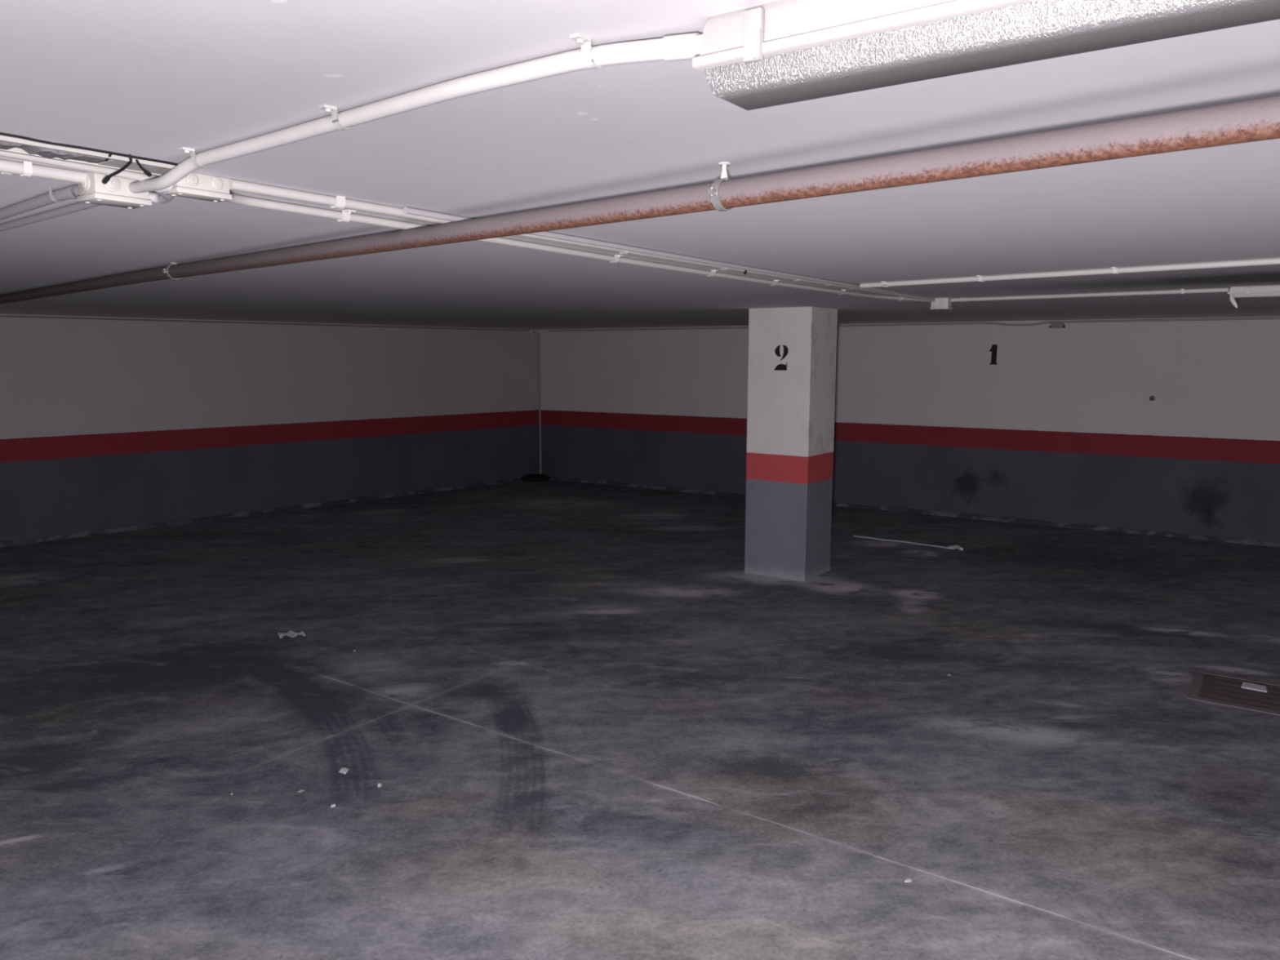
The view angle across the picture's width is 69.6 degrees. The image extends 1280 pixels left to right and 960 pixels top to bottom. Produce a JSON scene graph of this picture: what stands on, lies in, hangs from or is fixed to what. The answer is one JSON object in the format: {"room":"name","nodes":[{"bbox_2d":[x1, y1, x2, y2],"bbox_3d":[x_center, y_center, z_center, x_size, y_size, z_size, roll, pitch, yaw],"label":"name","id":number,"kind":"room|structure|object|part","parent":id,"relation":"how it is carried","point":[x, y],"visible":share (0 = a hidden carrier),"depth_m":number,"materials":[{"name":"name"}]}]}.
{"room":"parking garage","nodes":[
{"label":"parking garage","id":0,"kind":"room"},
{"bbox_2d":[0,313,539,541],"bbox_3d":[-8.648,-0.081,5.715,0.200,2.143,21.000,7,10,42],"label":"wall","id":1,"kind":"structure","parent":0,"point":[104,424],"depth_m":10.12,"materials":[{"name":"white paint"}]},
{"bbox_2d":[0,478,522,546],"bbox_3d":[-8.519,0.966,5.803,0.085,0.065,20.900,7,10,42],"label":"baseboard","id":2,"kind":"structure","parent":1,"relation":"attached to","point":[132,527],"depth_m":10.19,"materials":[{"name":"grey concrete"}]},
{"bbox_2d":[527,328,533,335],"bbox_3d":[-1.531,-2.087,12.999,0.090,0.085,0.070,7,10,42],"label":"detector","id":3,"kind":"object","parent":1,"relation":"attached to","point":[531,331],"visible":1,"depth_m":12.98,"materials":[{"name":"plastic"}]},
{"bbox_2d":[0,479,1279,959],"bbox_3d":[-0.605,1.483,2.984,30.488,0.200,21.518,0,8,0],"label":"floor","id":4,"kind":"structure","parent":0,"point":[586,731],"depth_m":4.30,"materials":[{"name":"concrete"}]},
{"bbox_2d":[277,630,305,638],"bbox_3d":[-2.212,0.980,5.844,0.170,0.028,0.108,-1,8,-6],"label":"paper scrap","id":5,"kind":"object","parent":4,"relation":"on","point":[291,633],"visible":1,"depth_m":5.84,"materials":[{"name":"paper"}]},
{"bbox_2d":[338,767,348,773],"bbox_3d":[-1.267,1.244,3.938,0.039,0.016,0.039,2,8,17],"label":"crumb","id":6,"kind":"object","parent":4,"relation":"on","point":[344,770],"visible":1,"depth_m":3.93,"materials":[{"name":"white"}]},
{"bbox_2d":[520,473,550,481],"bbox_3d":[-1.492,-0.037,13.137,0.419,0.104,0.232,0,8,0],"label":"bundle","id":7,"kind":"object","parent":4,"relation":"on","point":[532,477],"visible":1,"depth_m":13.06,"materials":[{"name":"black"}]},
{"bbox_2d":[744,306,837,582],"bbox_3d":[1.224,-0.304,7.493,0.546,2.143,0.499,6,9,35],"label":"concrete column","id":8,"kind":"structure","parent":4,"relation":"on","point":[792,351],"depth_m":7.30,"materials":[{"name":"white paint"}]},
{"bbox_2d":[853,535,963,550],"bbox_3d":[2.553,0.581,8.790,1.086,0.046,0.065,6,10,38],"label":"strip","id":9,"kind":"object","parent":4,"relation":"on","point":[953,547],"visible":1,"depth_m":8.70,"materials":[{"name":"metal"}]},
{"bbox_2d":[904,878,911,882],"bbox_3d":[0.913,1.363,3.129,0.018,0.006,0.028,7,10,41],"label":"crumb","id":10,"kind":"object","parent":4,"relation":"on","point":[907,880],"visible":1,"depth_m":3.13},
{"bbox_2d":[1186,669,1279,715],"bbox_3d":[3.325,1.150,4.813,0.760,0.025,0.540,6,9,35],"label":"drain cover","id":11,"kind":"object","parent":4,"relation":"on","point":[1218,688],"visible":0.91,"depth_m":4.88,"materials":[{"name":"metal"}]},
{"bbox_2d":[1241,681,1266,692],"bbox_3d":[3.311,1.115,4.954,0.115,0.006,0.095,6,10,37],"label":"cardboard piece","id":12,"kind":"object","parent":11,"relation":"on","point":[1245,685],"visible":1,"depth_m":4.95,"materials":[{"name":"grey cardboard"}]},
{"bbox_2d":[0,0,1279,329],"bbox_3d":[-0.601,-0.863,2.668,30.488,0.250,21.518,0,8,0],"label":"ceiling","id":13,"kind":"structure","parent":0,"point":[153,79],"depth_m":1.87,"materials":[{"name":"white paint"}]},
{"bbox_2d":[0,160,78,183],"bbox_3d":[-1.352,-0.587,1.626,0.042,0.022,0.688,5,9,34],"label":"cable conduit","id":14,"kind":"object","parent":13,"relation":"attached to","point":[8,160],"visible":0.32,"depth_m":1.84,"materials":[{"name":"plastic"}]},
{"bbox_2d":[0,184,79,220],"bbox_3d":[-2.104,-0.736,2.770,2.488,0.034,0.050,7,10,40],"label":"cable conduit","id":15,"kind":"object","parent":13,"relation":"attached to","point":[71,192],"visible":0.8,"depth_m":2.13,"materials":[{"name":"plastic"}]},
{"bbox_2d":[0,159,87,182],"bbox_3d":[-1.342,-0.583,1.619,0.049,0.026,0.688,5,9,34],"label":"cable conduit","id":16,"kind":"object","parent":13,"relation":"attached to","point":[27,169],"visible":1,"depth_m":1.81,"materials":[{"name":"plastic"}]},
{"bbox_2d":[0,202,101,231],"bbox_3d":[-2.288,-0.773,3.021,3.090,0.030,0.063,7,10,40],"label":"cable conduit","id":17,"kind":"object","parent":13,"relation":"attached to","point":[77,206],"visible":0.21,"depth_m":2.38,"materials":[{"name":"plastic"}]},
{"bbox_2d":[0,151,159,181],"bbox_3d":[-1.205,-0.579,1.579,0.030,0.021,0.781,5,9,33],"label":"cable conduit","id":18,"kind":"object","parent":13,"relation":"attached to","point":[126,175],"visible":0.57,"depth_m":1.77,"materials":[{"name":"white plastic"}]},
{"bbox_2d":[0,135,193,176],"bbox_3d":[-1.165,-0.573,1.519,0.088,0.020,0.830,6,9,35],"label":"duct","id":19,"kind":"object","parent":13,"relation":"attached to","point":[7,144],"visible":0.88,"depth_m":1.68,"materials":[{"name":"plastic"}]},
{"bbox_2d":[0,132,178,165],"bbox_3d":[-1.123,-0.574,1.483,0.011,0.006,0.820,6,9,35],"label":"cable","id":20,"kind":"object","parent":19,"relation":"on","point":[1,133],"visible":0.91,"depth_m":1.65,"materials":[{"name":"rubber"}]},
{"bbox_2d":[102,154,151,184],"bbox_3d":[-0.996,-0.593,1.755,0.090,0.039,0.126,-2,8,-14],"label":"cable","id":21,"kind":"object","parent":19,"relation":"attached to","point":[106,179],"visible":1,"depth_m":1.77,"materials":[{"name":"black rubber"}]},
{"bbox_2d":[76,171,151,208],"bbox_3d":[-1.107,-0.609,1.933,0.088,0.059,0.123,6,9,35],"label":"junction box","id":22,"kind":"object","parent":13,"relation":"attached to","point":[116,193],"visible":0.88,"depth_m":1.91,"materials":[{"name":"plastic"}]},
{"bbox_3d":[-1.108,-0.588,1.940,0.081,0.014,0.116,6,9,35],"label":"box lid","id":23,"kind":"part","parent":22,"relation":"part of","materials":[{"name":"plastic"}]},
{"bbox_2d":[148,185,173,203],"bbox_3d":[-1.007,-0.604,1.935,0.051,0.029,0.159,-6,10,-38],"label":"flexible elbow","id":24,"kind":"object","parent":22,"relation":"attached to","point":[158,197],"visible":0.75,"depth_m":1.96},
{"bbox_2d":[164,172,231,202],"bbox_3d":[-0.924,-0.614,1.926,0.063,0.047,0.121,6,9,35],"label":"junction box","id":25,"kind":"object","parent":13,"relation":"attached to","point":[193,185],"visible":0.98,"depth_m":1.92,"materials":[{"name":"plastic"}]},
{"bbox_3d":[-0.927,-0.598,1.930,0.056,0.014,0.121,6,9,35],"label":"box lid","id":26,"kind":"part","parent":25,"relation":"part of","materials":[{"name":"plastic"}]},
{"bbox_2d":[128,32,702,193],"bbox_3d":[-0.511,-0.550,1.466,1.466,0.049,0.087,6,10,38],"label":"cable conduit","id":27,"kind":"object","parent":13,"relation":"attached to","point":[684,46],"visible":0.98,"depth_m":1.23,"materials":[{"name":"plastic"}]},
{"bbox_2d":[224,192,931,302],"bbox_3d":[0.410,-0.907,4.059,0.216,0.030,4.954,6,9,35],"label":"cable conduit","id":28,"kind":"object","parent":13,"relation":"attached to","point":[346,215],"visible":0.88,"depth_m":3.03,"materials":[{"name":"plastic"}]},
{"bbox_2d":[228,178,935,302],"bbox_3d":[0.495,-0.892,3.959,0.066,0.034,4.876,5,9,34],"label":"cable conduit","id":29,"kind":"object","parent":13,"relation":"attached to","point":[338,202],"visible":0.52,"depth_m":2.27,"materials":[{"name":"plastic"}]},
{"bbox_2d":[0,94,1279,303],"bbox_3d":[-1.807,-0.822,3.680,9.805,0.106,0.096,7,11,43],"label":"pipe","id":30,"kind":"object","parent":13,"relation":"hanging from","point":[1258,119],"visible":1,"depth_m":1.62,"materials":[{"name":"metal"}]},
{"bbox_3d":[0.165,-0.603,1.799,0.026,0.032,0.026,0,8,0],"label":"hanger rod","id":31,"kind":"part","parent":30,"relation":"part of","materials":[{"name":"plastic"}]},
{"bbox_2d":[403,206,895,293],"bbox_3d":[0.425,-0.875,3.786,0.030,0.017,3.601,5,9,34],"label":"cable conduit","id":32,"kind":"object","parent":13,"relation":"attached to","point":[409,211],"visible":0.84,"depth_m":3.19,"materials":[{"name":"white plastic"}]},
{"bbox_2d":[929,297,953,310],"bbox_3d":[1.955,-1.140,5.960,0.116,0.073,0.123,6,9,35],"label":"junction box","id":33,"kind":"object","parent":13,"relation":"attached to","point":[940,304],"visible":0.98,"depth_m":5.92,"materials":[{"name":"plastic"}]},
{"bbox_3d":[1.957,-1.111,5.967,0.116,0.014,0.116,6,9,35],"label":"box lid","id":34,"kind":"part","parent":33,"relation":"part of","materials":[{"name":"plastic"}]},
{"bbox_2d":[692,0,1279,110],"bbox_3d":[0.619,-0.425,0.695,1.299,0.087,0.122,6,9,35],"label":"light","id":35,"kind":"object","parent":13,"relation":"attached to","point":[779,52],"visible":1,"depth_m":0.90,"materials":[{"name":"white plastic"}]},
{"bbox_2d":[859,257,1279,288],"bbox_3d":[2.459,-0.822,3.444,3.719,0.028,0.061,8,11,44],"label":"cable conduit","id":36,"kind":"object","parent":13,"relation":"attached to","point":[1113,270],"visible":1,"depth_m":3.96,"materials":[{"name":"plastic"}]},
{"bbox_2d":[951,287,1229,302],"bbox_3d":[2.596,-1.095,5.457,1.524,0.027,0.048,6,10,39],"label":"cable conduit","id":37,"kind":"object","parent":13,"relation":"attached to","point":[1227,289],"visible":1,"depth_m":5.40,"materials":[{"name":"plastic"}]},
{"bbox_2d":[1226,284,1279,308],"bbox_3d":[3.716,-0.935,4.620,1.295,0.115,0.137,5,9,35],"label":"light","id":38,"kind":"object","parent":13,"relation":"attached to","point":[1253,291],"visible":1,"depth_m":4.88,"materials":[{"name":"plastic"}]},
{"bbox_2d":[1229,292,1279,298],"bbox_3d":[3.715,-0.946,4.618,1.276,0.022,0.098,6,9,35],"label":"diffuser","id":39,"kind":"object","parent":38,"relation":"attached to","point":[1233,295],"depth_m":4.89,"materials":[{"name":"white plastic"}]},
{"bbox_2d":[538,315,1279,542],"bbox_3d":[6.595,-0.401,8.283,19.000,2.143,0.204,5,9,32],"label":"wall","id":40,"kind":"structure","parent":0,"point":[1041,422],"depth_m":9.96,"materials":[{"name":"white paint"}]},
{"bbox_2d":[537,333,541,474],"bbox_3d":[-1.442,-1.068,13.249,0.026,2.070,0.026,0,8,0],"label":"cable conduit","id":41,"kind":"object","parent":40,"relation":"attached to","point":[539,347],"visible":0.96,"depth_m":13.23,"materials":[{"name":"grey plastic"}]},
{"bbox_2d":[547,316,1279,331],"bbox_3d":[5.348,-1.520,8.783,15.800,0.048,0.022,5,9,32],"label":"cable conduit","id":42,"kind":"object","parent":40,"relation":"attached to","point":[1265,317],"visible":1,"depth_m":9.82,"materials":[{"name":"grey plastic"}]},
{"bbox_2d":[549,476,1279,546],"bbox_3d":[6.481,0.649,8.341,18.900,0.065,0.085,5,9,32],"label":"baseboard","id":43,"kind":"structure","parent":40,"relation":"attached to","point":[1122,530],"depth_m":9.96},
{"bbox_2d":[1048,320,1065,328],"bbox_3d":[4.295,-1.598,9.468,0.148,0.070,0.050,5,9,32],"label":"junction box","id":44,"kind":"object","parent":40,"relation":"attached to","point":[1059,324],"visible":1,"depth_m":9.45,"materials":[{"name":"grey plastic"}]},
{"bbox_2d":[1149,395,1155,400],"bbox_3d":[5.064,-0.807,9.098,0.052,0.051,0.010,5,9,32],"label":"plug","id":45,"kind":"object","parent":40,"relation":"attached to","point":[1151,397],"visible":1,"depth_m":9.10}
]}

